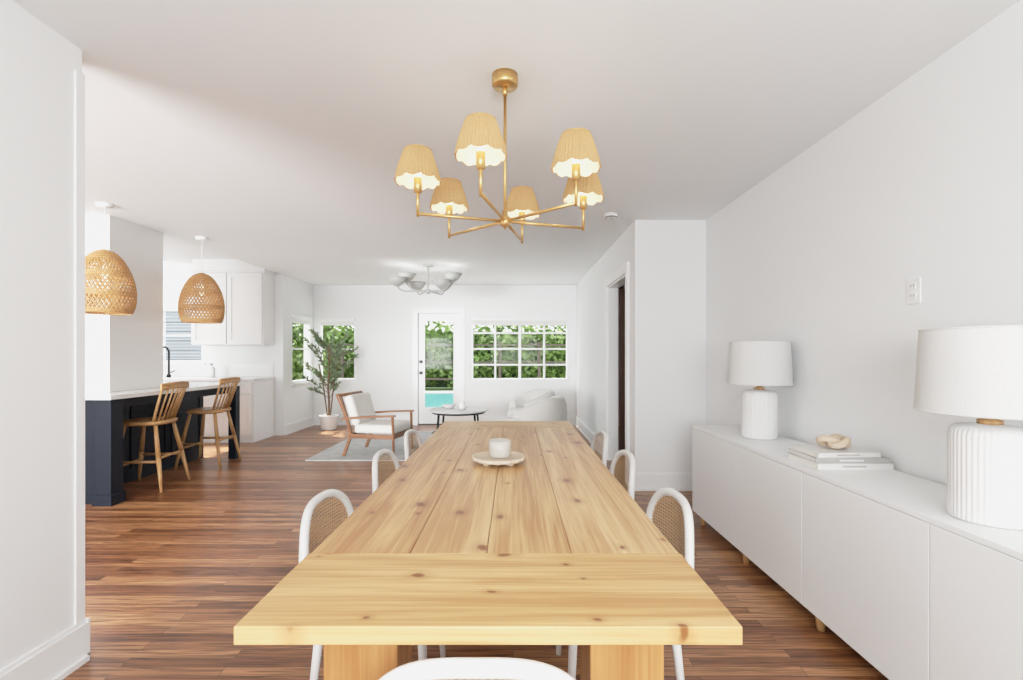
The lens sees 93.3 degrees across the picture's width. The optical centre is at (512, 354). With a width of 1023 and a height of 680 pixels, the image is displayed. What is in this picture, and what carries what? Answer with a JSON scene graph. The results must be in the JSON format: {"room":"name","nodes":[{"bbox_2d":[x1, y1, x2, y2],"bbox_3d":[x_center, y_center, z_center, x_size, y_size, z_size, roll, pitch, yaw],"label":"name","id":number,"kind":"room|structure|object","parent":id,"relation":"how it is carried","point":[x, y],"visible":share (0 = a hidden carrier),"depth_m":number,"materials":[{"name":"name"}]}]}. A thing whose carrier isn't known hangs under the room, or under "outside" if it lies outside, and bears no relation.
{"room":"dining room","nodes":[
{"label":"dining room","id":0,"kind":"room"},
{"bbox_2d":[0,0,81,669],"bbox_3d":[-1.833,0.000,0.490,0.133,2.500,2.980,0,0,0],"label":"wall","id":1,"kind":"structure","parent":0,"point":[38,64],"depth_m":1.79,"materials":[{"name":"paint"}]},
{"bbox_2d":[0,620,89,679],"bbox_3d":[-1.751,1.167,0.490,0.032,0.165,2.980,0,0,0],"label":"baseboard","id":2,"kind":"structure","parent":1,"relation":"attached to","point":[64,653],"depth_m":1.84,"materials":[{"name":"paint"}]},
{"bbox_2d":[74,69,84,624],"bbox_3d":[-1.762,-0.033,1.965,0.009,2.235,0.040,0,0,0],"label":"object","id":3,"kind":"structure","parent":1,"relation":"attached to","point":[79,78],"depth_m":1.95,"materials":[{"name":"paint"}]},
{"bbox_2d":[85,617,89,654],"bbox_3d":[-1.825,1.167,1.982,0.151,0.165,0.032,0,0,0],"label":"baseboard","id":4,"kind":"structure","parent":1,"relation":"attached to","point":[87,619],"depth_m":1.99,"materials":[{"name":"paint"}]},
{"bbox_2d":[85,215,162,391],"bbox_3d":[-3.925,-0.460,4.640,0.650,1.580,0.660,0,0,0],"label":"wall column","id":5,"kind":"structure","parent":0,"point":[123,352],"depth_m":4.51,"materials":[{"name":"paint"}]},
{"bbox_2d":[163,346,174,376],"bbox_3d":[-5.099,0.100,7.118,0.122,0.463,0.223,0,0,0],"label":"kitchen faucet","id":6,"kind":"object","parent":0,"point":[168,375],"depth_m":7.19,"materials":[{"name":"black metal"}]},
{"bbox_2d":[163,262,274,435],"bbox_3d":[-5.200,-0.100,7.560,3.000,2.700,0.120,0,0,0],"label":"wall","id":7,"kind":"structure","parent":0,"point":[175,275],"depth_m":7.50,"materials":[{"name":"paint"}]},
{"bbox_2d":[163,323,200,355],"bbox_3d":[-5.150,-0.292,7.507,0.620,0.704,0.014,0,0,0],"label":"blind slats","id":8,"kind":"object","parent":7,"relation":"attached to","point":[163,323],"visible":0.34,"depth_m":7.50,"materials":[{"name":"paint"}]},
{"bbox_2d":[163,308,203,362],"bbox_3d":[-5.150,-0.305,7.545,0.700,0.850,0.090,0,0,0],"label":"frame","id":9,"kind":"object","parent":7,"relation":"attached to","point":[164,309],"visible":0.38,"depth_m":7.50,"materials":[{"name":"paint"}]},
{"bbox_2d":[163,363,204,364],"bbox_3d":[-5.150,0.135,7.530,0.760,0.030,0.120,0,0,0],"label":"sill","id":10,"kind":"structure","parent":7,"relation":"attached to","point":[163,363],"depth_m":7.47,"materials":[{"name":"paint"}]},
{"bbox_2d":[163,363,272,375],"bbox_3d":[-5.110,0.231,7.492,2.780,0.202,0.013,0,0,0],"label":"backsplash","id":11,"kind":"structure","parent":7,"relation":"attached to","point":[221,369],"depth_m":7.48,"materials":[{"name":"tile"}]},
{"bbox_2d":[187,259,276,344],"bbox_3d":[-4.230,-0.790,7.308,1.140,1.280,0.375,0,0,0],"label":"upper cabinet","id":12,"kind":"object","parent":7,"relation":"attached to","point":[248,290],"visible":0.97,"depth_m":7.15,"materials":[{"name":"white wood"}]},
{"bbox_2d":[275,275,312,435],"bbox_3d":[-3.635,0.000,8.065,0.130,2.500,1.130,0,0,0],"label":"wall","id":13,"kind":"structure","parent":0,"point":[293,403],"depth_m":7.65,"materials":[{"name":"paint"}]},
{"bbox_2d":[283,416,313,435],"bbox_3d":[-3.554,1.167,8.065,0.032,0.165,1.130,0,0,0],"label":"baseboard","id":14,"kind":"structure","parent":13,"relation":"attached to","point":[295,426],"depth_m":7.96,"materials":[{"name":"paint"}]},
{"bbox_2d":[292,348,307,349],"bbox_3d":[-3.620,-0.105,8.160,0.036,0.028,0.690,0,0,0],"label":"muntins","id":15,"kind":"object","parent":13,"relation":"attached to","point":[292,348],"visible":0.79,"depth_m":8.17,"materials":[{"name":"paint"}]},
{"bbox_2d":[291,313,310,383],"bbox_3d":[-3.615,-0.105,8.160,0.090,1.130,0.760,0,0,0],"label":"frame","id":16,"kind":"object","parent":13,"relation":"attached to","point":[307,333],"visible":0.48,"depth_m":8.50,"materials":[{"name":"paint"}]},
{"bbox_2d":[291,381,311,385],"bbox_3d":[-3.600,0.475,8.160,0.120,0.030,0.820,0,0,0],"label":"sill","id":17,"kind":"structure","parent":13,"relation":"attached to","point":[292,384],"depth_m":8.07,"materials":[{"name":"paint"}]},
{"bbox_2d":[292,314,311,320],"bbox_3d":[-3.562,-0.634,8.160,0.055,0.068,0.720,0,0,0],"label":"shade valance","id":18,"kind":"object","parent":13,"relation":"attached to","point":[296,316],"visible":1,"depth_m":8.11,"materials":[{"name":"fabric"}]},
{"bbox_2d":[292,318,309,324],"bbox_3d":[-3.576,-0.570,8.160,0.004,0.080,0.680,0,0,0],"label":"fabric","id":19,"kind":"object","parent":18,"relation":"hanging from","point":[294,320],"visible":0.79,"depth_m":8.12,"materials":[{"name":"fabric"}]},
{"bbox_2d":[313,285,575,423],"bbox_3d":[-1.225,0.000,8.705,4.950,2.500,0.150,0,0,0],"label":"wall","id":20,"kind":"structure","parent":0,"point":[383,314],"depth_m":8.63,"materials":[{"name":"paint"}]},
{"bbox_2d":[319,318,355,380],"bbox_3d":[-3.143,-0.105,8.695,0.675,1.130,0.090,0,0,0],"label":"frame","id":21,"kind":"object","parent":20,"relation":"attached to","point":[320,325],"visible":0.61,"depth_m":8.65,"materials":[{"name":"paint"}]},
{"bbox_2d":[412,308,464,424],"bbox_3d":[-1.325,0.203,8.618,0.950,2.095,0.024,0,0,0],"label":"trim","id":22,"kind":"structure","parent":20,"relation":"attached to","point":[415,311],"depth_m":8.61,"materials":[{"name":"paint"}]},
{"bbox_2d":[419,314,459,423],"bbox_3d":[-1.323,0.245,8.682,0.744,1.970,0.045,0,0,0],"label":"leaf","id":23,"kind":"object","parent":20,"relation":"attached to","point":[425,417],"visible":0.75,"depth_m":8.66,"materials":[{"name":"paint"}]},
{"bbox_2d":[423,320,454,408],"bbox_3d":[-1.323,0.165,8.654,0.570,1.600,0.012,0,0,0],"label":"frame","id":24,"kind":"structure","parent":23,"relation":"attached to","point":[424,407],"depth_m":8.65,"materials":[{"name":"paint"}]},
{"bbox_2d":[314,416,574,424],"bbox_3d":[-1.220,1.167,8.614,4.664,0.165,0.032,0,0,0],"label":"baseboard","id":25,"kind":"structure","parent":20,"relation":"attached to","point":[571,419],"depth_m":8.61,"materials":[{"name":"paint"}]},
{"bbox_2d":[473,325,566,377],"bbox_3d":[0.120,-0.110,8.693,1.680,1.060,0.055,0,0,0],"label":"muntins","id":26,"kind":"object","parent":20,"relation":"attached to","point":[519,332],"visible":0.93,"depth_m":8.67,"materials":[{"name":"paint"}]},
{"bbox_2d":[471,317,568,380],"bbox_3d":[0.120,-0.110,8.695,1.760,1.140,0.090,0,0,0],"label":"frame","id":27,"kind":"object","parent":20,"relation":"attached to","point":[567,325],"visible":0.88,"depth_m":8.65,"materials":[{"name":"paint"}]},
{"bbox_2d":[469,381,570,381],"bbox_3d":[0.120,0.475,8.680,1.820,0.030,0.120,0,0,0],"label":"sill","id":28,"kind":"structure","parent":20,"relation":"attached to","point":[469,381],"depth_m":8.62,"materials":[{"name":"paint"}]},
{"bbox_3d":[-3.143,-0.634,8.643,0.635,0.068,0.055,0,0,0],"label":"shade valance","id":29,"kind":"object","parent":20,"relation":"attached to","visible":0},
{"bbox_2d":[321,322,353,324],"bbox_3d":[-3.143,-0.570,8.656,0.595,0.080,0.004,0,0,0],"label":"fabric","id":30,"kind":"object","parent":29,"relation":"hanging from","point":[322,323],"visible":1,"depth_m":8.65,"materials":[{"name":"fabric"}]},
{"bbox_3d":[0.120,-0.644,8.643,1.720,0.068,0.055,0,0,0],"label":"shade valance","id":31,"kind":"object","parent":20,"relation":"attached to","visible":0},
{"bbox_2d":[473,321,566,324],"bbox_3d":[0.120,-0.575,8.656,1.680,0.090,0.004,0,0,0],"label":"fabric","id":32,"kind":"object","parent":31,"relation":"hanging from","point":[474,322],"visible":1,"depth_m":8.65,"materials":[{"name":"fabric"}]},
{"bbox_2d":[63,425,888,679],"bbox_3d":[-1.750,1.300,3.575,9.900,0.100,10.350,0,0,0],"label":"floor","id":33,"kind":"structure","parent":0,"point":[170,574],"depth_m":2.68,"materials":[{"name":"brown wood"}]},
{"bbox_2d":[123,381,190,492],"bbox_3d":[-3.439,0.751,4.603,0.535,1.003,0.493,0,0,-7],"label":"bar stool","id":34,"kind":"object","parent":33,"relation":"on","point":[154,421],"visible":0.9,"depth_m":4.55,"materials":[{"name":"brown wood"}]},
{"bbox_2d":[85,382,244,505],"bbox_3d":[-3.975,0.791,4.955,1.350,0.918,1.990,0,0,0],"label":"kitchen island","id":35,"kind":"object","parent":33,"relation":"on","point":[106,449],"visible":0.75,"depth_m":4.54,"materials":[{"name":"wood"}]},
{"bbox_2d":[85,382,244,399],"bbox_3d":[-3.975,0.351,4.955,1.350,0.038,1.990,0,0,0],"label":"countertop","id":36,"kind":"structure","parent":35,"relation":"on","point":[193,386],"depth_m":4.40,"materials":[{"name":"stone"}]},
{"bbox_2d":[174,377,241,469],"bbox_3d":[-3.449,0.751,5.522,0.535,1.003,0.493,0,0,-5],"label":"bar stool","id":37,"kind":"object","parent":33,"relation":"on","point":[213,410],"visible":0.99,"depth_m":5.43,"materials":[{"name":"brown wood"}]},
{"bbox_2d":[163,363,275,442],"bbox_3d":[-5.100,0.690,7.169,2.840,1.120,0.658,0,0,0],"label":"kitchen base cabinet","id":38,"kind":"object","parent":33,"relation":"on","point":[257,394],"visible":0.27,"depth_m":7.11,"materials":[{"name":"white wood"}]},
{"bbox_2d":[210,364,214,377],"bbox_3d":[-4.448,0.229,7.147,0.072,0.206,0.079,0,0,-38],"label":"soap dispenser","id":39,"kind":"object","parent":38,"relation":"on","point":[212,369],"visible":1,"depth_m":7.12,"materials":[{"name":"white ceramic"}]},
{"bbox_2d":[163,376,275,380],"bbox_3d":[-5.100,0.351,7.173,2.840,0.038,0.645,0,0,0],"label":"countertop","id":40,"kind":"structure","parent":38,"relation":"on","point":[173,378],"depth_m":7.01,"materials":[{"name":"stone"}]},
{"bbox_2d":[296,327,358,429],"bbox_3d":[-3.083,0.391,8.128,0.914,1.719,0.830,0,0,0],"label":"tree","id":41,"kind":"object","parent":33,"relation":"on","point":[328,421],"visible":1,"depth_m":8.04,"materials":[{"name":"green plant"}]},
{"bbox_2d":[305,431,432,460],"bbox_3d":[-0.725,1.244,6.775,3.450,0.012,2.150,0,0,0],"label":"area rug","id":42,"kind":"object","parent":33,"relation":"on","point":[357,451],"visible":0.21,"depth_m":6.33,"materials":[{"name":"grey fabric"}]},
{"bbox_2d":[336,391,413,455],"bbox_3d":[-1.746,0.859,6.162,0.773,0.758,0.634,0,0,10],"label":"armchair","id":43,"kind":"object","parent":42,"relation":"on","point":[360,408],"visible":0.95,"depth_m":5.95,"materials":[{"name":"white fabric"}]},
{"bbox_2d":[345,392,375,425],"bbox_3d":[-1.951,0.684,6.199,0.123,0.387,0.510,-18,-3,10],"label":"cushion","id":44,"kind":"object","parent":43,"relation":"on","point":[360,404],"depth_m":6.07,"materials":[{"name":"white fabric"}]},
{"bbox_2d":[355,419,410,433],"bbox_3d":[-1.647,0.907,6.144,0.538,0.114,0.528,0,0,10],"label":"seat cushion","id":45,"kind":"object","parent":43,"relation":"on","point":[370,426],"depth_m":5.93,"materials":[{"name":"fabric"}]},
{"bbox_2d":[428,406,487,433],"bbox_3d":[-0.760,0.995,6.750,0.830,0.484,0.830,0,0,0],"label":"coffee table","id":46,"kind":"object","parent":42,"relation":"on","point":[470,410],"visible":0.62,"depth_m":6.53,"materials":[{"name":"stone"}]},
{"bbox_2d":[442,404,455,408],"bbox_3d":[-0.900,0.725,6.800,0.200,0.055,0.200,0,0,0],"label":"decorative bowl","id":47,"kind":"object","parent":46,"relation":"on","point":[447,406],"visible":1,"depth_m":6.75,"materials":[{"name":"white ceramic"}]},
{"bbox_2d":[459,401,465,409],"bbox_3d":[-0.700,0.695,6.700,0.110,0.115,0.110,0,0,0],"label":"vase","id":48,"kind":"object","parent":46,"relation":"on","point":[462,405],"visible":1,"depth_m":6.66,"materials":[{"name":"ceramic"}]},
{"bbox_2d":[507,389,554,417],"bbox_3d":[0.272,0.881,7.254,0.745,0.714,0.810,0,0,-20],"label":"barrel chair","id":49,"kind":"object","parent":42,"relation":"on","point":[525,399],"visible":0.4,"depth_m":7.43,"materials":[{"name":"white fabric"}]},
{"bbox_2d":[507,407,523,417],"bbox_3d":[0.213,0.875,7.233,0.620,0.165,0.620,0,0,-20],"label":"seat cushion","id":50,"kind":"object","parent":49,"relation":"on","point":[510,412],"depth_m":7.10,"materials":[{"name":"fabric"}]},
{"bbox_2d":[513,395,566,420],"bbox_3d":[0.312,0.881,6.147,0.745,0.714,0.810,0,0,15],"label":"barrel chair","id":51,"kind":"object","parent":42,"relation":"on","point":[554,408],"visible":0.41,"depth_m":5.80,"materials":[{"name":"white fabric"}]},
{"bbox_2d":[299,489,445,679],"bbox_3d":[-0.508,0.885,1.800,0.465,0.732,0.511,0,0,0],"label":"dining chair","id":52,"kind":"object","parent":33,"relation":"on","point":[305,527],"visible":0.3,"depth_m":1.75,"materials":[{"name":"white paint"}]},
{"bbox_2d":[372,449,399,492],"bbox_3d":[-0.508,0.885,2.620,0.465,0.732,0.511,0,0,0],"label":"dining chair","id":53,"kind":"object","parent":33,"relation":"on","point":[375,484],"visible":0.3,"depth_m":2.66,"materials":[{"name":"white paint"}]},
{"bbox_2d":[404,429,422,460],"bbox_3d":[-0.508,0.885,3.340,0.465,0.732,0.511,0,0,0],"label":"dining chair","id":54,"kind":"object","parent":33,"relation":"on","point":[407,434],"visible":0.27,"depth_m":3.38,"materials":[{"name":"white paint"}]},
{"bbox_2d":[378,657,575,679],"bbox_3d":[-0.062,0.879,1.022,0.471,0.744,0.465,0,0,0],"label":"dining chair","id":55,"kind":"object","parent":33,"relation":"on","point":[452,668],"visible":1,"depth_m":0.80,"materials":[{"name":"white paint"}]},
{"bbox_2d":[234,421,741,679],"bbox_3d":[-0.045,0.870,2.228,0.918,0.760,2.715,0,0,0],"label":"dining table","id":56,"kind":"object","parent":33,"relation":"on","point":[549,547],"visible":0.95,"depth_m":1.09,"materials":[{"name":"brown wood"}]},
{"bbox_2d":[472,451,524,465],"bbox_3d":[-0.065,0.472,2.190,0.242,0.034,0.242,0,0,0],"label":"wooden riser tray","id":57,"kind":"object","parent":56,"relation":"on","point":[483,457],"visible":0.88,"depth_m":2.13,"materials":[{"name":"brown wood"}]},
{"bbox_2d":[489,438,510,458],"bbox_3d":[-0.060,0.423,2.190,0.100,0.075,0.100,0,0,0],"label":"candle jar","id":58,"kind":"object","parent":57,"relation":"on","point":[499,448],"visible":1,"depth_m":2.15,"materials":[{"name":"white glass"}]},
{"bbox_2d":[494,418,524,420],"bbox_3d":[-0.030,0.878,3.633,0.511,0.746,0.465,0,0,0],"label":"dining chair","id":59,"kind":"object","parent":33,"relation":"on","point":[503,419],"visible":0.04,"depth_m":3.84,"materials":[{"name":"white paint"}]},
{"bbox_2d":[590,430,607,466],"bbox_3d":[0.408,0.885,3.300,0.465,0.732,0.511,0,0,0],"label":"dining chair","id":60,"kind":"object","parent":33,"relation":"on","point":[604,433],"visible":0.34,"depth_m":3.36,"materials":[{"name":"white paint"}]},
{"bbox_2d":[609,449,635,499],"bbox_3d":[0.408,0.885,2.600,0.465,0.732,0.511,0,0,0],"label":"dining chair","id":61,"kind":"object","parent":33,"relation":"on","point":[631,462],"visible":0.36,"depth_m":2.62,"materials":[{"name":"white paint"}]},
{"bbox_2d":[556,488,693,679],"bbox_3d":[0.408,0.885,1.820,0.465,0.732,0.511,0,0,0],"label":"dining chair","id":62,"kind":"object","parent":33,"relation":"on","point":[688,522],"visible":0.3,"depth_m":1.75,"materials":[{"name":"white paint"}]},
{"bbox_2d":[692,425,1022,679],"bbox_3d":[1.562,0.890,1.928,0.404,0.720,3.484,0,0,0],"label":"sideboard","id":63,"kind":"object","parent":33,"relation":"on","point":[920,591],"visible":0.96,"depth_m":1.85,"materials":[{"name":"white wood"}]},
{"bbox_2d":[727,341,793,439],"bbox_3d":[1.580,0.222,3.100,0.385,0.617,0.385,0,0,0],"label":"table lamp","id":64,"kind":"object","parent":63,"relation":"on","point":[759,364],"visible":1,"depth_m":3.00,"materials":[{"name":"white ceramic"}]},
{"bbox_2d":[787,444,893,469],"bbox_3d":[1.585,0.493,2.359,0.351,0.074,0.252,0,0,0],"label":"book stack","id":65,"kind":"object","parent":63,"relation":"on","point":[816,456],"visible":0.98,"depth_m":2.25,"materials":[{"name":"white paper"}]},
{"bbox_2d":[816,434,850,448],"bbox_3d":[1.570,0.420,2.341,0.160,0.062,0.128,0,0,0],"label":"ornament","id":66,"kind":"object","parent":65,"relation":"on","point":[834,441],"visible":1,"depth_m":2.32,"materials":[{"name":"beige wood"}]},
{"bbox_2d":[913,325,1022,529],"bbox_3d":[1.535,0.222,1.555,0.385,0.617,0.385,0,0,0],"label":"table lamp","id":67,"kind":"object","parent":63,"relation":"on","point":[969,371],"visible":1,"depth_m":1.48,"materials":[{"name":"white ceramic"}]},
{"bbox_2d":[12,0,1019,284],"bbox_3d":[-1.750,-1.400,3.590,9.900,0.300,10.380,0,0,0],"label":"ceiling","id":68,"kind":"structure","parent":0,"point":[276,133],"depth_m":2.42,"materials":[{"name":"paint"}]},
{"bbox_2d":[85,202,136,314],"bbox_3d":[-3.380,-0.797,4.000,0.425,0.906,0.425,0,0,31],"label":"rattan pendant lamp","id":69,"kind":"object","parent":68,"relation":"hanging from","point":[102,257],"visible":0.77,"depth_m":3.93,"materials":[{"name":"brown wicker"}]},
{"bbox_2d":[178,236,224,323],"bbox_3d":[-3.310,-0.797,5.140,0.425,0.906,0.425,0,0,-31],"label":"rattan pendant lamp","id":70,"kind":"object","parent":68,"relation":"hanging from","point":[204,289],"visible":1,"depth_m":5.03,"materials":[{"name":"brown wicker"}]},
{"bbox_2d":[387,264,461,294],"bbox_3d":[-1.200,-1.041,6.756,0.991,0.418,0.782,0,0,0],"label":"bowl light","id":71,"kind":"object","parent":68,"relation":"hanging from","point":[443,284],"depth_m":6.62,"materials":[{"name":"white glass"}]},
{"bbox_2d":[394,68,604,243],"bbox_3d":[-0.036,-0.905,2.160,0.930,0.690,0.948,0,0,0],"label":"brass chandelier","id":72,"kind":"object","parent":68,"relation":"hanging from","point":[481,143],"visible":1,"depth_m":2.03,"materials":[{"name":"beige fabric"}]},
{"bbox_2d":[414,176,421,193],"bbox_3d":[-0.403,-0.718,2.044,0.034,0.070,0.034,0,0,0],"label":"socket","id":73,"kind":"object","parent":72,"relation":"attached to","point":[417,179],"depth_m":2.03,"materials":[{"name":"gold metal"}]},
{"bbox_2d":[446,204,452,218],"bbox_3d":[-0.320,-0.718,2.420,0.034,0.070,0.034,0,0,0],"label":"socket","id":74,"kind":"object","parent":72,"relation":"attached to","point":[449,208],"depth_m":2.41,"materials":[{"name":"gold metal"}]},
{"bbox_2d":[476,150,484,169],"bbox_3d":[-0.119,-0.718,1.784,0.034,0.070,0.034,0,0,0],"label":"socket","id":75,"kind":"object","parent":72,"relation":"attached to","point":[480,154],"depth_m":1.77,"materials":[{"name":"gold metal"}]},
{"bbox_2d":[519,211,524,224],"bbox_3d":[0.047,-0.718,2.536,0.034,0.070,0.034,0,0,0],"label":"socket","id":76,"kind":"object","parent":72,"relation":"attached to","point":[521,212],"depth_m":2.52,"materials":[{"name":"gold metal"}]},
{"bbox_2d":[572,162,579,180],"bbox_3d":[0.248,-0.718,1.900,0.034,0.070,0.034,0,0,0],"label":"socket","id":77,"kind":"object","parent":72,"relation":"attached to","point":[575,166],"depth_m":1.89,"materials":[{"name":"gold metal"}]},
{"bbox_2d":[580,194,586,209],"bbox_3d":[0.331,-0.718,2.276,0.034,0.070,0.034,0,0,0],"label":"socket","id":78,"kind":"object","parent":72,"relation":"attached to","point":[583,198],"depth_m":2.26,"materials":[{"name":"gold metal"}]},
{"bbox_2d":[604,212,617,218],"bbox_3d":[0.870,-1.232,4.280,0.124,0.035,0.124,0,0,0],"label":"smoke detector","id":79,"kind":"object","parent":68,"relation":"attached to","point":[609,215],"visible":1,"depth_m":4.24,"materials":[{"name":"white plastic"}]},
{"bbox_2d":[576,224,631,452],"bbox_3d":[1.190,0.000,6.610,0.120,2.500,4.040,0,0,0],"label":"wall","id":80,"kind":"structure","parent":0,"point":[590,291],"depth_m":6.70,"materials":[{"name":"paint"}]},
{"bbox_2d":[575,416,627,483],"bbox_3d":[1.114,1.167,6.550,0.032,0.165,4.160,0,0,0],"label":"baseboard","id":81,"kind":"structure","parent":80,"relation":"attached to","point":[586,431],"depth_m":7.31,"materials":[{"name":"paint"}]},
{"bbox_2d":[604,262,629,481],"bbox_3d":[1.177,0.172,5.265,0.146,2.155,1.170,0,0,0],"label":"trim","id":82,"kind":"structure","parent":80,"relation":"attached to","point":[620,277],"depth_m":5.74,"materials":[{"name":"paint"}]},
{"bbox_2d":[619,289,624,459],"bbox_3d":[1.660,0.230,5.720,0.800,2.020,0.040,0,0,0],"label":"leaf","id":83,"kind":"object","parent":80,"relation":"attached to","point":[621,291],"visible":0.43,"depth_m":5.70,"materials":[{"name":"brown wood"}]},
{"bbox_2d":[618,284,624,425],"bbox_3d":[2.225,0.000,6.545,1.950,2.500,4.150,0,0,0],"label":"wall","id":84,"kind":"structure","parent":0,"point":[622,286],"depth_m":8.50,"materials":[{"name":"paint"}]},
{"bbox_2d":[632,220,705,471],"bbox_3d":[1.518,0.000,4.530,0.776,2.500,0.120,0,0,0],"label":"wall","id":85,"kind":"structure","parent":0,"point":[669,256],"depth_m":4.47,"materials":[{"name":"paint"}]},
{"bbox_2d":[635,472,691,490],"bbox_3d":[1.440,1.167,4.454,0.656,0.165,0.032,0,0,0],"label":"baseboard","id":86,"kind":"structure","parent":85,"relation":"attached to","point":[644,481],"depth_m":4.45,"materials":[{"name":"paint"}]},
{"bbox_2d":[706,0,1022,484],"bbox_3d":[1.846,0.000,1.435,0.120,2.500,6.070,0,0,0],"label":"wall","id":87,"kind":"structure","parent":0,"point":[925,181],"depth_m":2.31,"materials":[{"name":"paint"}]},
{"bbox_2d":[907,277,920,304],"bbox_3d":[1.781,-0.285,2.150,0.010,0.116,0.074,0,0,0],"label":"wall outlet","id":88,"kind":"object","parent":87,"relation":"attached to","point":[913,284],"visible":1,"depth_m":2.14,"materials":[{"name":"white plastic"}]},
{"bbox_2d":[909,282,915,289],"bbox_3d":[1.779,-0.307,2.150,0.004,0.030,0.034,0,0,0],"label":"receptacle","id":89,"kind":"object","parent":88,"relation":"attached to","point":[912,285],"depth_m":2.15,"materials":[{"name":"white plastic"}]},
{"bbox_2d":[909,292,915,299],"bbox_3d":[1.779,-0.263,2.150,0.004,0.030,0.034,0,0,0],"label":"receptacle","id":90,"kind":"object","parent":88,"relation":"attached to","point":[912,295],"depth_m":2.15,"materials":[{"name":"white plastic"}]},
{"label":"outside","id":91,"kind":"structure","parent":0,"visible":0},
{"bbox_2d":[425,388,452,390],"bbox_3d":[0.000,1.420,26.900,50.000,0.060,36.200,0,0,0],"label":"grassy ground","id":92,"kind":"structure","parent":91,"point":[426,389],"depth_m":19.49,"materials":[{"name":"green plant"}]},
{"bbox_2d":[292,322,340,380],"bbox_3d":[-5.801,-0.090,10.833,3.570,3.201,3.050,0,0,-29],"label":"shrub","id":93,"kind":"object","parent":92,"relation":"on","point":[297,369],"visible":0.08,"depth_m":10.69,"materials":[{"name":"green plant"}]},
{"bbox_2d":[292,321,565,387],"bbox_3d":[0.033,-0.028,19.788,22.768,3.199,1.776,0,0,0],"label":"hedge","id":94,"kind":"object","parent":92,"relation":"on","point":[432,353],"visible":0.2,"depth_m":19.54,"materials":[{"name":"green plant"}]},
{"bbox_2d":[303,342,565,379],"bbox_3d":[0.250,0.425,18.400,16.600,1.850,0.100,0,0,0],"label":"fence","id":95,"kind":"object","parent":92,"relation":"on","point":[539,344],"visible":0.08,"depth_m":18.37,"materials":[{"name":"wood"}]},
{"bbox_2d":[425,393,452,406],"bbox_3d":[-1.400,1.385,14.300,4.000,0.009,6.200,0,0,0],"label":"swimming pool","id":96,"kind":"object","parent":92,"relation":"on","point":[431,399],"visible":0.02,"depth_m":14.99,"materials":[{"name":"liquid"}]},
{"bbox_2d":[425,391,452,392],"bbox_3d":[0.000,1.370,17.805,18.000,0.040,0.790,0,0,0],"label":"pool deck","id":97,"kind":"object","parent":92,"relation":"on","point":[425,391],"visible":0.02,"depth_m":17.65,"materials":[{"name":"concrete"}]},
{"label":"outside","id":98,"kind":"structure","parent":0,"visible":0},
{"bbox_2d":[163,260,200,359],"bbox_3d":[-5.825,-0.405,8.425,2.150,3.510,0.150,0,0,0],"label":"wall","id":99,"kind":"structure","parent":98,"point":[176,347],"depth_m":8.35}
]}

